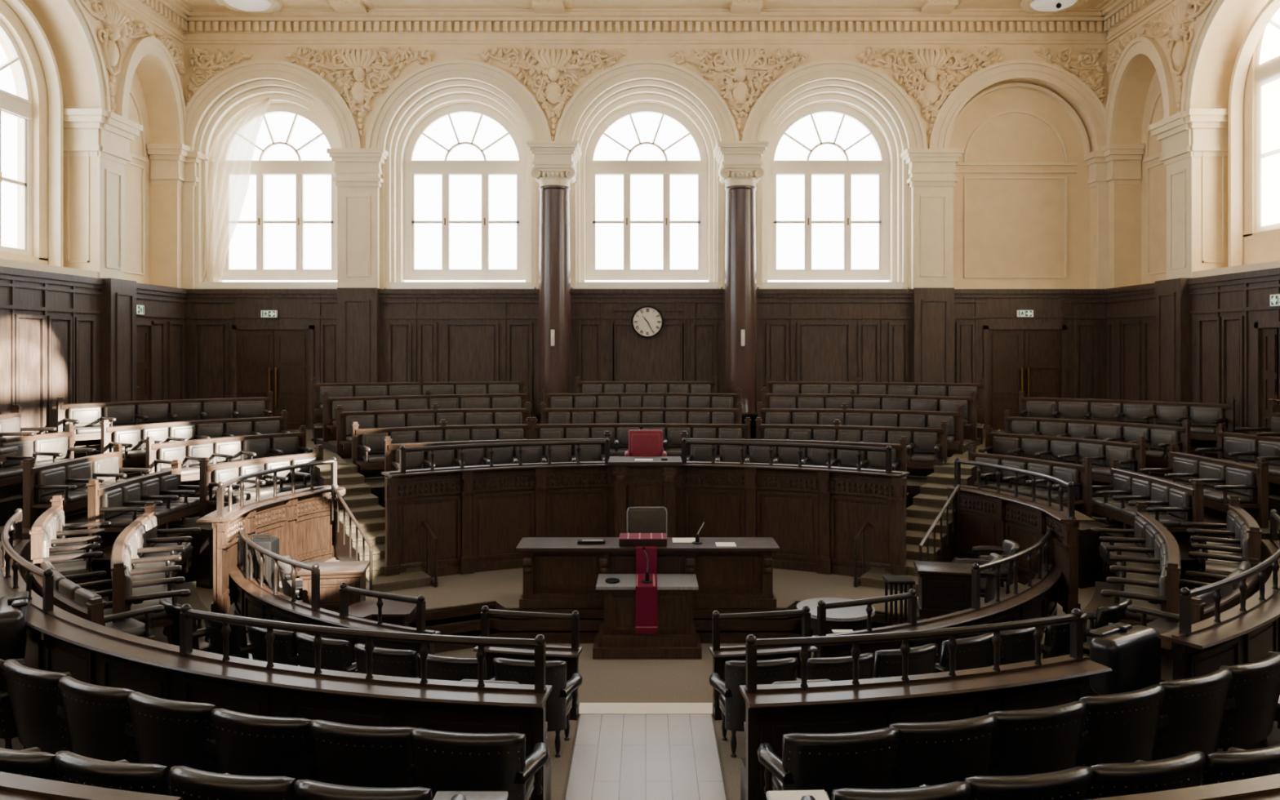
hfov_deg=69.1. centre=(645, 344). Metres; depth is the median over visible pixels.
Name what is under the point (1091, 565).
floor
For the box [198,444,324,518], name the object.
bench
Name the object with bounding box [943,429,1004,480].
floor
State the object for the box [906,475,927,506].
floor
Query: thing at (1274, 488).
floor
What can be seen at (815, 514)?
curved desk
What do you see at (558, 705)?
armchair
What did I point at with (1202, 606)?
bench
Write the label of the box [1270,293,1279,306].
exit sign
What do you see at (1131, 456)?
bench
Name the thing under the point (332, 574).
base cabinet
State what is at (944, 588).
desk
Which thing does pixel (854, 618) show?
round table
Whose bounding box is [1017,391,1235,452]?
bench
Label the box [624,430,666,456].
chair
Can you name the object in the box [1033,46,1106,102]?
trim
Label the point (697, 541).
gooseneck microphone
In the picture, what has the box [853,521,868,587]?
rail
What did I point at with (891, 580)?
chair
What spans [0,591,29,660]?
seat
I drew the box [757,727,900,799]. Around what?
armchair
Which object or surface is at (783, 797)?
loose sheet
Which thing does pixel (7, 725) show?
armchair
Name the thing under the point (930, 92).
trim
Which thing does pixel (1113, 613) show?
armchair
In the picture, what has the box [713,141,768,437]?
column
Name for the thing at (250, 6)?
ceiling lamp
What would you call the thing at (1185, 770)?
armchair
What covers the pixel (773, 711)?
curved desk
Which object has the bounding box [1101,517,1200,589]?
floor
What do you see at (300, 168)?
window
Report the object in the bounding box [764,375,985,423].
bench
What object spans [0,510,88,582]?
floor
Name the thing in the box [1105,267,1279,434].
trim
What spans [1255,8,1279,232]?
window
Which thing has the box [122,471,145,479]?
floor
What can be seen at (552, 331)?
intercom
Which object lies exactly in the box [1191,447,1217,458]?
floor
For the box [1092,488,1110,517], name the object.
floor
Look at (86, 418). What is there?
bench
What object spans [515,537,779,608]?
presiding desk
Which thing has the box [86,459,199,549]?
bench
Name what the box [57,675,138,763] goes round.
armchair
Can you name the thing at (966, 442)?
floor
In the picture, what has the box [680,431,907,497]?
bench
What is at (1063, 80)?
trim
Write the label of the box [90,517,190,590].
floor
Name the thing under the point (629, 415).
bench
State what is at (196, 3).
ceiling
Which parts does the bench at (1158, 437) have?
armrest, post, armrest, armrest, armrest, armrest, armrest, seat frame, armrest, post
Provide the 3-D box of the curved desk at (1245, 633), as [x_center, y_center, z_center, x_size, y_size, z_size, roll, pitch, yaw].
[7.236,3.245,10.898,0.887,1.810,6.129,0,0,41]
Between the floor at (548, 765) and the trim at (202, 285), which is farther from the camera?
the trim at (202, 285)
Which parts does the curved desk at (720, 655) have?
post, rail, panel, post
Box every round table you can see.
[348,598,416,626]
[796,597,875,657]
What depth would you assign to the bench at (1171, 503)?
15.45 m
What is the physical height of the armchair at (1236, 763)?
1.008 m
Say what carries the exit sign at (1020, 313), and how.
attached to the wall at (1015, 227)
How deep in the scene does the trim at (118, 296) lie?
21.95 m
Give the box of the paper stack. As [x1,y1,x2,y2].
[768,790,828,799]
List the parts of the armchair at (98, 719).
armrest, armrest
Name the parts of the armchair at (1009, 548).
armrest, seat, armrest, leg, leg, backrest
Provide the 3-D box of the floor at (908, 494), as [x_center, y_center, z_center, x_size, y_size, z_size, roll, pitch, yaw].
[2.675,3.485,17.270,4.330,1.330,2.644,0,0,15]
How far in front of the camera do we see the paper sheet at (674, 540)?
13.51 m
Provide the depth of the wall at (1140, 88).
21.92 m
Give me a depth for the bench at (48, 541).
12.68 m
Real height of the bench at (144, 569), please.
1.115 m
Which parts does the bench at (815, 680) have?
seat frame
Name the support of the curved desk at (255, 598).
on the floor at (615, 757)
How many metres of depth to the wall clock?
25.80 m
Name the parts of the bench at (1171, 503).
armrest, leg, armrest, post, leg, armrest, seat frame, armrest, backrest, armrest, post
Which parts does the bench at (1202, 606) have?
armrest, armrest, seat frame, armrest, post, armrest, backrest, post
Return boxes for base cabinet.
[297,560,370,613]
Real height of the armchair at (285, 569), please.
0.868 m
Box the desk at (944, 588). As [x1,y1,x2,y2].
[913,560,973,618]
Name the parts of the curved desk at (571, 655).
post, panel, rail, post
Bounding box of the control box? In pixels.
[40,631,54,649]
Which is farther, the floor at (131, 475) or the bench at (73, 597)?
the floor at (131, 475)
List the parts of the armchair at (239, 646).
armrest, armrest, seat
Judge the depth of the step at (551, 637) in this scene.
12.91 m
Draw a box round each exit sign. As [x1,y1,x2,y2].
[136,304,144,315]
[260,310,277,317]
[1016,310,1033,317]
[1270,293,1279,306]
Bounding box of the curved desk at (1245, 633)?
[1157,509,1279,679]
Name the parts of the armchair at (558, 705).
backrest, leg, leg, seat, armrest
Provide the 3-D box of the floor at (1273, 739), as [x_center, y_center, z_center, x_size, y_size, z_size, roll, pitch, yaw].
[4.593,3.915,8.046,8.504,0.470,2.438,0,0,-26]
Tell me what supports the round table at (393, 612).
on the floor at (615, 757)
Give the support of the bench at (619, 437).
on the floor
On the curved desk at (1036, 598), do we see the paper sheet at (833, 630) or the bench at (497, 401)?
the paper sheet at (833, 630)
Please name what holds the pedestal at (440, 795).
on the floor at (16, 745)
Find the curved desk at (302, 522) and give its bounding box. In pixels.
[195,457,345,613]
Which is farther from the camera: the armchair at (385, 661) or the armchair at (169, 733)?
the armchair at (385, 661)
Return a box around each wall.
[0,0,182,288]
[182,44,1108,288]
[1108,0,1279,288]
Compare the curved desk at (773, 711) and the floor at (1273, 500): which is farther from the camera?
the floor at (1273, 500)
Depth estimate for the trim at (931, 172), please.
25.78 m
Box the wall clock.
[631,305,663,337]
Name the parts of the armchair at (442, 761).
armrest, seat, armrest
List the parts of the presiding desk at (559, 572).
panel, panel, panel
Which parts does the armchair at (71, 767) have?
armrest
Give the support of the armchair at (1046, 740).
on the floor at (1273, 739)
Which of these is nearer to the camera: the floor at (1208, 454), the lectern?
the lectern
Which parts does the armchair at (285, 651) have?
armrest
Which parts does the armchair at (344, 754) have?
armrest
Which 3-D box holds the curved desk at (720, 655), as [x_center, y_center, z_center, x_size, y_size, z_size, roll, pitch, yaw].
[1.312,3.558,10.418,1.203,1.185,0.334,0,0,-11]
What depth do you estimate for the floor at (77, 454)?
19.62 m
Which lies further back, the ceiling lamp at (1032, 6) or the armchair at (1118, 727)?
the ceiling lamp at (1032, 6)
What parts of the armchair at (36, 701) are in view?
backrest, armrest, armrest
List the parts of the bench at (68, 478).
post, armrest, seat frame, backrest, armrest, armrest, post, armrest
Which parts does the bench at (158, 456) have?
post, armrest, seat frame, armrest, armrest, armrest, armrest, post, armrest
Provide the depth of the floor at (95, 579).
13.87 m
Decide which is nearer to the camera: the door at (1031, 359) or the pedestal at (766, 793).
the pedestal at (766, 793)
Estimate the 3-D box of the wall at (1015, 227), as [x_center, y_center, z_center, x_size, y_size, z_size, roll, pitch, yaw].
[0.000,-2.550,26.460,25.900,13.400,0.920,0,0,0]
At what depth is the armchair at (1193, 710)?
7.43 m
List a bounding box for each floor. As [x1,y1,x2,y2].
[0,482,21,499]
[0,493,22,526]
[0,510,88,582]
[0,735,172,794]
[74,447,100,458]
[87,570,97,590]
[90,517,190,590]
[95,581,249,643]
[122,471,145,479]
[160,516,213,588]
[181,488,199,517]
[195,579,1095,799]
[287,429,346,480]
[312,422,322,444]
[316,438,351,458]
[342,457,351,463]
[364,476,384,506]
[545,757,551,799]
[740,757,746,799]
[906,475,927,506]
[906,493,909,508]
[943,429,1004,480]
[963,437,980,452]
[977,422,985,444]
[1041,581,1161,695]
[1078,516,1130,588]
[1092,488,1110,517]
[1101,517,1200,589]
[1146,471,1168,479]
[1155,648,1173,684]
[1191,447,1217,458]
[1193,570,1199,588]
[1201,720,1279,782]
[1203,510,1279,583]
[1268,493,1279,520]
[1270,482,1279,496]
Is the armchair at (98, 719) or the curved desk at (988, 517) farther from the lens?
the curved desk at (988, 517)
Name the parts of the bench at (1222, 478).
armrest, post, armrest, armrest, backrest, seat frame, armrest, post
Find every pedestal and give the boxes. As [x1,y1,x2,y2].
[432,791,507,799]
[765,791,829,799]
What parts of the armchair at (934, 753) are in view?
armrest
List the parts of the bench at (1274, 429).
armrest, armrest, post, backrest, seat frame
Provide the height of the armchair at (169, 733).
1.008 m
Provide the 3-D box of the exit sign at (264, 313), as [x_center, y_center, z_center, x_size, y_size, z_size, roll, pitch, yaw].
[-10.479,-0.865,25.845,0.450,0.200,0.070,0,0,0]
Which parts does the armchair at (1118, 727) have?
armrest, armrest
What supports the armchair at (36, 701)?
on the floor at (16, 745)
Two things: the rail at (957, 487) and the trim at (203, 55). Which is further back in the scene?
the trim at (203, 55)
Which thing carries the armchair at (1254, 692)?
on the floor at (1273, 739)
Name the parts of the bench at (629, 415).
post, post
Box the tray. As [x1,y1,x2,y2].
[604,577,619,583]
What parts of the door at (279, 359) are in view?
handle, handle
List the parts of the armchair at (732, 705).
armrest, seat, leg, leg, backrest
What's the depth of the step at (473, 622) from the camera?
13.00 m
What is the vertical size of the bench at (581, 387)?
1.145 m
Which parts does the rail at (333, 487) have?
rail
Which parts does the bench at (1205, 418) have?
post, armrest, armrest, armrest, armrest, armrest, armrest, seat frame, armrest, post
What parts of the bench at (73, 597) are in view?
post, backrest, armrest, armrest, post, armrest, armrest, armrest, seat frame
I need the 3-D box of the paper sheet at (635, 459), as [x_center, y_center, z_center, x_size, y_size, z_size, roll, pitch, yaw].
[-0.030,1.916,15.510,0.300,0.006,0.220,0,0,0]
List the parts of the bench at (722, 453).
post, armrest, armrest, armrest, armrest, backrest, armrest, armrest, armrest, armrest, post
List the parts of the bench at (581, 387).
post, backrest, post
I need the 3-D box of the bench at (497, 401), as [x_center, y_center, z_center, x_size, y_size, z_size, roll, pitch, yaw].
[-5.067,1.627,21.901,4.834,1.145,0.969,0,0,-23]
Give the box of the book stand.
[618,533,666,546]
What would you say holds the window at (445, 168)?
in the wall at (1015, 227)
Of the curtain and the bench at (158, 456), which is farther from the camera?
the curtain
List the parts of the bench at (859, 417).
post, post, seat frame, post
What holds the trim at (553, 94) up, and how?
attached to the wall at (1015, 227)
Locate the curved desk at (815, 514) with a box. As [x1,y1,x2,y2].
[675,437,910,577]
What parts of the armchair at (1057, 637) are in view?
armrest, armrest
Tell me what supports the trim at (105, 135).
attached to the wall at (150, 88)
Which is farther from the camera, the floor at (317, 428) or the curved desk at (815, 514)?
the floor at (317, 428)
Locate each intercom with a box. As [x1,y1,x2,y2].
[551,329,554,346]
[741,329,745,346]
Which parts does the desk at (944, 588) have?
door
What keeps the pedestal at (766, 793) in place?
on the floor at (1273, 739)
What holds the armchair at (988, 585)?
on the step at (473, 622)
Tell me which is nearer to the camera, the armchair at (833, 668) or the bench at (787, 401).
the armchair at (833, 668)
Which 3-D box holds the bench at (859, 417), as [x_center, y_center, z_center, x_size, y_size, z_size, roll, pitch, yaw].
[4.679,1.877,20.520,4.498,1.145,1.004,0,0,15]
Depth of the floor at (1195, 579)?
13.87 m
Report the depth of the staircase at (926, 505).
15.94 m
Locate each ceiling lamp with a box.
[213,0,281,13]
[1019,0,1087,13]
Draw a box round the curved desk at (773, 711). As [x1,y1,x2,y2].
[738,608,1112,799]
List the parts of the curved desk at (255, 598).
panel, post, panel, rail, panel, post, panel, post, rail, panel, post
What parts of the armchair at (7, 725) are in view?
leg, backrest, armrest, armrest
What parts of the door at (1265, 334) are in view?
handle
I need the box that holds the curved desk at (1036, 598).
[811,525,1062,662]
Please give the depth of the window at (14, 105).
20.98 m
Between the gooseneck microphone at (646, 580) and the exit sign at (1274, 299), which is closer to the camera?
the gooseneck microphone at (646, 580)
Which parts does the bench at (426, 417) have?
post, seat frame, post, post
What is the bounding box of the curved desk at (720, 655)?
[708,605,817,719]
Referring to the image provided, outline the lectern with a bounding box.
[592,573,702,659]
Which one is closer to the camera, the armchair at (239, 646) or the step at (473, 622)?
the armchair at (239, 646)
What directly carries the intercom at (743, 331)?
attached to the column at (740, 169)
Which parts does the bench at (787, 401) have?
post, post, seat frame, post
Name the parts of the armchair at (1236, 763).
armrest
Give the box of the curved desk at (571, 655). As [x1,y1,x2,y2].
[473,605,582,719]
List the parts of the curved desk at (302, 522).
post, panel, panel, rail, panel, post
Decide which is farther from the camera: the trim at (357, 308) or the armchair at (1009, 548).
the trim at (357, 308)
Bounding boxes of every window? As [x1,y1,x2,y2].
[0,19,32,256]
[222,102,337,279]
[403,102,525,279]
[585,102,708,279]
[767,102,889,279]
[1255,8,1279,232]
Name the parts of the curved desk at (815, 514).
post, panel, rail, panel, panel, post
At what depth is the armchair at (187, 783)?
5.33 m
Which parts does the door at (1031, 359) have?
handle, handle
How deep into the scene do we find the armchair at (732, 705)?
9.26 m
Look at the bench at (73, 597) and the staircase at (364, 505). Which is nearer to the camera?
the bench at (73, 597)
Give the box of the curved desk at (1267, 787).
[1086,773,1279,799]
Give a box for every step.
[408,613,895,635]
[410,601,926,624]
[434,628,833,653]
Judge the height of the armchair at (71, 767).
1.008 m
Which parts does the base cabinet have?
door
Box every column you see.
[526,141,582,424]
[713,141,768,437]
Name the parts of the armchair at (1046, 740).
armrest, armrest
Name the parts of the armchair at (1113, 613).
seat, armrest, armrest, backrest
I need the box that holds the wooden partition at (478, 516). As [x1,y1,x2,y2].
[381,437,613,577]
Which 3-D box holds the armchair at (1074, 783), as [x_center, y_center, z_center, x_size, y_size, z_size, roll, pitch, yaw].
[2.210,2.996,5.652,0.986,1.008,0.715,0,0,-11]
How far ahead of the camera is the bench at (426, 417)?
20.71 m
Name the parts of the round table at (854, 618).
leg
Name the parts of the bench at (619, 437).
post, armrest, backrest, seat frame, armrest, post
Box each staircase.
[315,462,431,591]
[859,463,976,592]
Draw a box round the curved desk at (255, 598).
[229,525,440,662]
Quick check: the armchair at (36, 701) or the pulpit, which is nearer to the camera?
the armchair at (36, 701)
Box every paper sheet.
[635,458,653,460]
[671,537,695,542]
[715,542,736,546]
[831,629,853,632]
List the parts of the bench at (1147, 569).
leg, armrest, armrest, seat frame, armrest, armrest, armrest, armrest, armrest, post, backrest, post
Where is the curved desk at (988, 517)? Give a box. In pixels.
[946,457,1095,613]
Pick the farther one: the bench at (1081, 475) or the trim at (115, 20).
the trim at (115, 20)
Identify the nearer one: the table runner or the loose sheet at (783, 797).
the loose sheet at (783, 797)
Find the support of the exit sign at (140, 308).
attached to the wall at (150, 88)
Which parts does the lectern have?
panel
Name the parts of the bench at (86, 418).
post, armrest, seat frame, armrest, armrest, armrest, armrest, armrest, armrest, post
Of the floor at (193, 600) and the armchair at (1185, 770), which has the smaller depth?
the armchair at (1185, 770)
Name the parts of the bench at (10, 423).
armrest, seat frame, backrest, post, armrest, armrest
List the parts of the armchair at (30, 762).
armrest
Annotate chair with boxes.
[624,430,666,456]
[626,506,666,534]
[882,574,915,626]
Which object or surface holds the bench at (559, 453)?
on the floor
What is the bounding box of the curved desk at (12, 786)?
[0,771,182,799]
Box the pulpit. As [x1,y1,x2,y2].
[608,456,682,537]
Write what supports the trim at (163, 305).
attached to the wall at (150, 88)
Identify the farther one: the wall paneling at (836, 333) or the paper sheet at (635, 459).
the wall paneling at (836, 333)
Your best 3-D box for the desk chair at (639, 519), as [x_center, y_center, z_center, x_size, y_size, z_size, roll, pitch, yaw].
[0.020,3.087,14.045,0.730,1.225,0.610,0,0,0]
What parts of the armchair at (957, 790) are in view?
armrest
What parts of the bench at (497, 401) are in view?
post, seat frame, post, post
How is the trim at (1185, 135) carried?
attached to the wall at (1140, 88)
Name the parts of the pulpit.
panel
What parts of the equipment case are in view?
handle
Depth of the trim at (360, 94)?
25.90 m
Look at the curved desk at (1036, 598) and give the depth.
11.70 m
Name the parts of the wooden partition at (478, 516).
post, panel, panel, rail, panel, post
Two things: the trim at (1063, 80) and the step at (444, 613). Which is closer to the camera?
the step at (444, 613)
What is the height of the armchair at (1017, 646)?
1.028 m
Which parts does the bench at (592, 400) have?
post, post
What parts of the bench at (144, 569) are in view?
post, backrest, post, armrest, armrest, armrest, armrest, armrest, seat frame, armrest, leg, armrest, leg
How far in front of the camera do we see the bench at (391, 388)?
23.76 m
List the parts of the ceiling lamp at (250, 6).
lamp shade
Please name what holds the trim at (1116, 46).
attached to the wall at (1140, 88)
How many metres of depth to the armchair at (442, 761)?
6.38 m
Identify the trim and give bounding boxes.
[0,0,190,279]
[0,266,186,434]
[10,278,136,433]
[79,0,153,112]
[116,0,1174,44]
[146,30,185,79]
[177,0,1114,13]
[182,148,1109,288]
[184,59,1106,278]
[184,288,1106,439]
[186,47,253,101]
[194,79,908,288]
[194,281,907,288]
[232,288,1065,383]
[285,46,433,146]
[480,46,626,141]
[669,48,808,141]
[856,46,1004,135]
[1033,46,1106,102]
[1101,0,1279,279]
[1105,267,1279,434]
[1106,30,1146,79]
[1137,0,1212,113]
[1155,278,1279,433]
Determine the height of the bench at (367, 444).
1.145 m
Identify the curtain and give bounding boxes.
[201,97,271,281]
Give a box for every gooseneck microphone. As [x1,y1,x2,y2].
[641,546,653,583]
[692,518,705,544]
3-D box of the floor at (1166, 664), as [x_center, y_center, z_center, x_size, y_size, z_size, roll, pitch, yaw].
[7.043,3.840,11.390,1.213,0.620,4.742,0,0,40]
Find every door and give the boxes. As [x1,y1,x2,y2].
[136,320,154,400]
[231,324,314,429]
[982,324,1066,429]
[1253,321,1279,434]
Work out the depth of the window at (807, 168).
26.75 m
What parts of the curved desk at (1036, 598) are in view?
post, panel, rail, post, panel, post, panel, rail, panel, post, panel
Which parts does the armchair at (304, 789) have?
armrest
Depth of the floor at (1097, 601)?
13.05 m
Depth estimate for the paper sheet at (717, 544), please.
13.21 m
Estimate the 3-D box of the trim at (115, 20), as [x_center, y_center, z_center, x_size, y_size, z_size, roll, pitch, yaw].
[-12.903,-6.918,22.450,0.319,2.817,3.813,0,0,0]
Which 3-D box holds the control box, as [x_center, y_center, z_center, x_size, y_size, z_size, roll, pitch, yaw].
[-6.102,2.990,9.462,0.260,0.180,0.059,0,0,38]
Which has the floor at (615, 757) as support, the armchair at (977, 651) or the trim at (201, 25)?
the armchair at (977, 651)
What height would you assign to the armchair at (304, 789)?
1.008 m
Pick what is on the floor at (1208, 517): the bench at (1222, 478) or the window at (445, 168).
the bench at (1222, 478)
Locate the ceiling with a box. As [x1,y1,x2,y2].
[179,0,1111,8]
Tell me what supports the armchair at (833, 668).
on the floor at (615, 757)
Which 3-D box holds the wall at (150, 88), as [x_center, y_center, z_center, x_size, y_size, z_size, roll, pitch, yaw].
[-13.650,-2.550,10.000,1.400,13.400,32.000,0,0,0]
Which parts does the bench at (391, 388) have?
post, seat frame, post, post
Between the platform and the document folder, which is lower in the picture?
the platform
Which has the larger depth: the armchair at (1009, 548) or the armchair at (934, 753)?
the armchair at (1009, 548)
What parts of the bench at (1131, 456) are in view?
armrest, post, armrest, armrest, armrest, armrest, seat frame, armrest, post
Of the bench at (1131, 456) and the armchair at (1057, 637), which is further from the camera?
the bench at (1131, 456)
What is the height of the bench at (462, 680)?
0.925 m
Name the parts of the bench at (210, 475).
post, armrest, seat frame, armrest, armrest, armrest, post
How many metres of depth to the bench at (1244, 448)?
17.51 m
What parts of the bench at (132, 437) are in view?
post, armrest, seat frame, armrest, armrest, armrest, armrest, armrest, post, armrest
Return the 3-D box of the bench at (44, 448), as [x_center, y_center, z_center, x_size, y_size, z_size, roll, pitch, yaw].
[-11.281,2.127,17.028,0.883,1.145,2.550,0,0,11]
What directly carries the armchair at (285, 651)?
on the floor at (615, 757)
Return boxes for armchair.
[0,657,67,749]
[0,746,58,781]
[1,658,125,754]
[53,751,171,795]
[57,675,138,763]
[126,691,220,791]
[159,597,209,652]
[168,765,296,799]
[203,611,252,659]
[210,708,315,781]
[246,626,299,666]
[277,555,322,599]
[293,779,466,799]
[294,632,356,672]
[308,719,415,787]
[353,643,418,678]
[407,728,549,799]
[416,653,494,680]
[493,657,582,757]
[708,657,798,757]
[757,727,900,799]
[796,653,875,680]
[800,781,971,799]
[872,643,937,678]
[888,715,998,788]
[919,766,1093,799]
[934,632,994,672]
[956,552,1002,603]
[971,539,1021,594]
[987,701,1087,776]
[991,626,1044,666]
[1040,611,1088,659]
[1077,684,1165,766]
[1083,597,1132,654]
[1088,751,1206,799]
[1152,667,1232,760]
[1200,743,1279,786]
[1217,652,1279,751]
[1266,651,1279,728]
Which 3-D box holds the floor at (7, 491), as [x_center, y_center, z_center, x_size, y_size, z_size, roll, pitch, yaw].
[-11.914,3.240,17.341,0.852,1.820,3.217,0,0,-12]
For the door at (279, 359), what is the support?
in the wall at (1015, 227)
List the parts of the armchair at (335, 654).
armrest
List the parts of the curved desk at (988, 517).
post, panel, rail, panel, panel, post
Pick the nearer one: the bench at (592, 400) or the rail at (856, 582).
the rail at (856, 582)
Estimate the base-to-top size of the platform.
0.450 m
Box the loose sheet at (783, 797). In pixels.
[773,794,802,799]
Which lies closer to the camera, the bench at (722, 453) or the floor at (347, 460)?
the bench at (722, 453)
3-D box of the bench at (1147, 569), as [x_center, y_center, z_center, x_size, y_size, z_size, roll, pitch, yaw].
[6.631,3.013,12.580,0.983,1.115,4.575,0,0,24]
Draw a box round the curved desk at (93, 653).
[0,508,552,799]
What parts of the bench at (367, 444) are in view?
post, armrest, seat frame, post, post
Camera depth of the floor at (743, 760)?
8.33 m
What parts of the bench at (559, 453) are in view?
post, armrest, armrest, armrest, armrest, backrest, armrest, armrest, armrest, armrest, post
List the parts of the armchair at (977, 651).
armrest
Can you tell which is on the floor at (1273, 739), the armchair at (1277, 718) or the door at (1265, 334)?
the armchair at (1277, 718)
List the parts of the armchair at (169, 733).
armrest, armrest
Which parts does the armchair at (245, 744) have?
armrest, armrest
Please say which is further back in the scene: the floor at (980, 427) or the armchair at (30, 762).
the floor at (980, 427)
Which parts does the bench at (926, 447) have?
post, post, armrest, seat frame, armrest, post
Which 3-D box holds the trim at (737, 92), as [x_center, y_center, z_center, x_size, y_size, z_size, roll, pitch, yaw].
[2.600,-6.909,25.953,3.894,2.798,0.322,0,0,0]
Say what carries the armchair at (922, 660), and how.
on the floor at (615, 757)
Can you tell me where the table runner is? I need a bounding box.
[635,546,657,633]
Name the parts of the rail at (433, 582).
rail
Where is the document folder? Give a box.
[577,538,605,543]
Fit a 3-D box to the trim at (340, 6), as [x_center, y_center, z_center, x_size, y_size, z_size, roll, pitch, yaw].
[0.000,-9.618,9.985,27.440,0.964,31.970,0,0,0]
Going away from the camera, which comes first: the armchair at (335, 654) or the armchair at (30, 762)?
the armchair at (30, 762)
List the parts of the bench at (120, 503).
post, armrest, backrest, armrest, seat frame, armrest, leg, post, armrest, leg, armrest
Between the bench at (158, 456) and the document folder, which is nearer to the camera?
the document folder
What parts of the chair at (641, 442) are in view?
armrest, armrest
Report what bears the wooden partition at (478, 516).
on the platform
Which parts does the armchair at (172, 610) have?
armrest, seat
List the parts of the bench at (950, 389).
post, post, seat frame, post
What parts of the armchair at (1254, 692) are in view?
armrest, leg, armrest, leg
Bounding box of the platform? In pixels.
[279,556,1022,617]
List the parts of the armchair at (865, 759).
armrest, seat, armrest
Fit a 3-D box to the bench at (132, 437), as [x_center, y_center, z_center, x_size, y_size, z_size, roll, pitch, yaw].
[-9.482,2.078,19.940,1.090,1.145,3.916,0,0,42]
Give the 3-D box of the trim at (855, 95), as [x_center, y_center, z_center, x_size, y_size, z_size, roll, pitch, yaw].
[-2.650,-4.537,26.385,20.070,5.835,0.630,0,0,0]
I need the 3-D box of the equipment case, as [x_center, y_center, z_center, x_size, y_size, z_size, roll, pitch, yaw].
[-5.550,3.210,13.443,0.380,0.959,0.335,0,0,0]
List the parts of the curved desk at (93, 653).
post, rail, panel, post, panel, panel, post, panel, panel, rail, panel, post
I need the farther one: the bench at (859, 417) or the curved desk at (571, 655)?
the bench at (859, 417)
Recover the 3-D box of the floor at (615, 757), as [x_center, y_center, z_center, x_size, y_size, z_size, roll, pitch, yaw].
[0.000,4.215,10.000,25.900,0.170,32.000,0,0,0]
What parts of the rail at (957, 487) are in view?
rail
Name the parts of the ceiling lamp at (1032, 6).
lamp shade, knob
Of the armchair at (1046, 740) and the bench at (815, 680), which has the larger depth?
the bench at (815, 680)
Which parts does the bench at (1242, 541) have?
seat frame, armrest, armrest, armrest, armrest, armrest, post, backrest, post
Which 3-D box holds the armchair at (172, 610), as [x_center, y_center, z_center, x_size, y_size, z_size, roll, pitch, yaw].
[-5.351,3.516,11.051,0.921,1.028,0.718,0,0,41]
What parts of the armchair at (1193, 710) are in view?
armrest, armrest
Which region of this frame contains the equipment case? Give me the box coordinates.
[245,533,279,591]
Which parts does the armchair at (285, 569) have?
backrest, armrest, seat, armrest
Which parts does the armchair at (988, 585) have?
armrest, seat, armrest, backrest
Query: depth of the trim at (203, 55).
25.91 m
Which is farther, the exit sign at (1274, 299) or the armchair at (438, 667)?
the exit sign at (1274, 299)
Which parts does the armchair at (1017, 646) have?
armrest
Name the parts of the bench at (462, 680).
seat frame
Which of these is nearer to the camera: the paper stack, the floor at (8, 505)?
the paper stack
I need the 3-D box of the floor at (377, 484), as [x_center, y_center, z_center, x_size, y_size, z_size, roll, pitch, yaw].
[-4.117,3.415,19.052,3.848,1.470,2.390,0,0,-19]
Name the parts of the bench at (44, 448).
seat frame, armrest, leg, backrest, armrest, post, armrest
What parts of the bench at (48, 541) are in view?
post, backrest, post, armrest, armrest, armrest, armrest, armrest, seat frame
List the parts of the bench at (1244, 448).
armrest, post, armrest, backrest, armrest, leg, seat frame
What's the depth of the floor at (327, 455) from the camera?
20.58 m
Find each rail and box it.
[331,484,373,596]
[422,521,437,587]
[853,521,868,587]
[916,484,959,595]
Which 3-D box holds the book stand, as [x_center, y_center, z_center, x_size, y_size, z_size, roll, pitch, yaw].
[-0.037,2.784,13.297,0.675,0.103,0.406,0,0,0]
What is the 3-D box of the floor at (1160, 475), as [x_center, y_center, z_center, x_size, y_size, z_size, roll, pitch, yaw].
[9.636,3.400,20.076,1.661,1.500,4.849,0,0,-42]
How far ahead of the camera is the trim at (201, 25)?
25.80 m
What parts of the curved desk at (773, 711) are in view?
post, panel, rail, panel, panel, post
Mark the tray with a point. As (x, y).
(610, 580)
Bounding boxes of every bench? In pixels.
[0,404,56,462]
[0,423,96,495]
[21,443,151,528]
[29,495,111,589]
[31,557,164,640]
[55,391,273,452]
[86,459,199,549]
[99,409,290,478]
[111,501,200,644]
[144,425,312,490]
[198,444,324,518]
[311,375,526,423]
[321,387,528,442]
[335,402,530,457]
[351,417,531,478]
[383,431,610,497]
[461,679,547,739]
[531,417,751,458]
[539,402,742,423]
[542,387,741,408]
[575,375,717,393]
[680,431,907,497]
[743,679,830,739]
[755,417,947,476]
[756,402,964,457]
[761,387,977,440]
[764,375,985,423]
[967,444,1093,518]
[978,425,1146,490]
[1000,409,1191,478]
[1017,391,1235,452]
[1090,501,1180,659]
[1092,459,1204,549]
[1126,557,1260,654]
[1139,443,1270,528]
[1180,495,1262,583]
[1195,423,1279,495]
[1235,404,1279,456]
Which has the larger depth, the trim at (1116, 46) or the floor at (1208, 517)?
the trim at (1116, 46)
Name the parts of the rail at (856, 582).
rail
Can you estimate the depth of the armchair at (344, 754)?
6.48 m
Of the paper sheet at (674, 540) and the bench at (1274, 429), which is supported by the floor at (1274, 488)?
the bench at (1274, 429)
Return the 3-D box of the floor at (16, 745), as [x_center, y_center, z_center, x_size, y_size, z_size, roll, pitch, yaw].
[-4.593,3.915,8.046,8.504,0.470,2.438,0,0,26]
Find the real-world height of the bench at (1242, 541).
1.115 m
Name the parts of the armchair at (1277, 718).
armrest, seat, backrest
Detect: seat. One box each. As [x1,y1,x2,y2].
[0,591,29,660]
[1089,622,1160,694]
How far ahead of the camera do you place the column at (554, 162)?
24.81 m
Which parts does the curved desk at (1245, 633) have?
post, panel, rail, panel, post, panel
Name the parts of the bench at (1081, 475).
post, armrest, armrest, armrest, seat frame, armrest, post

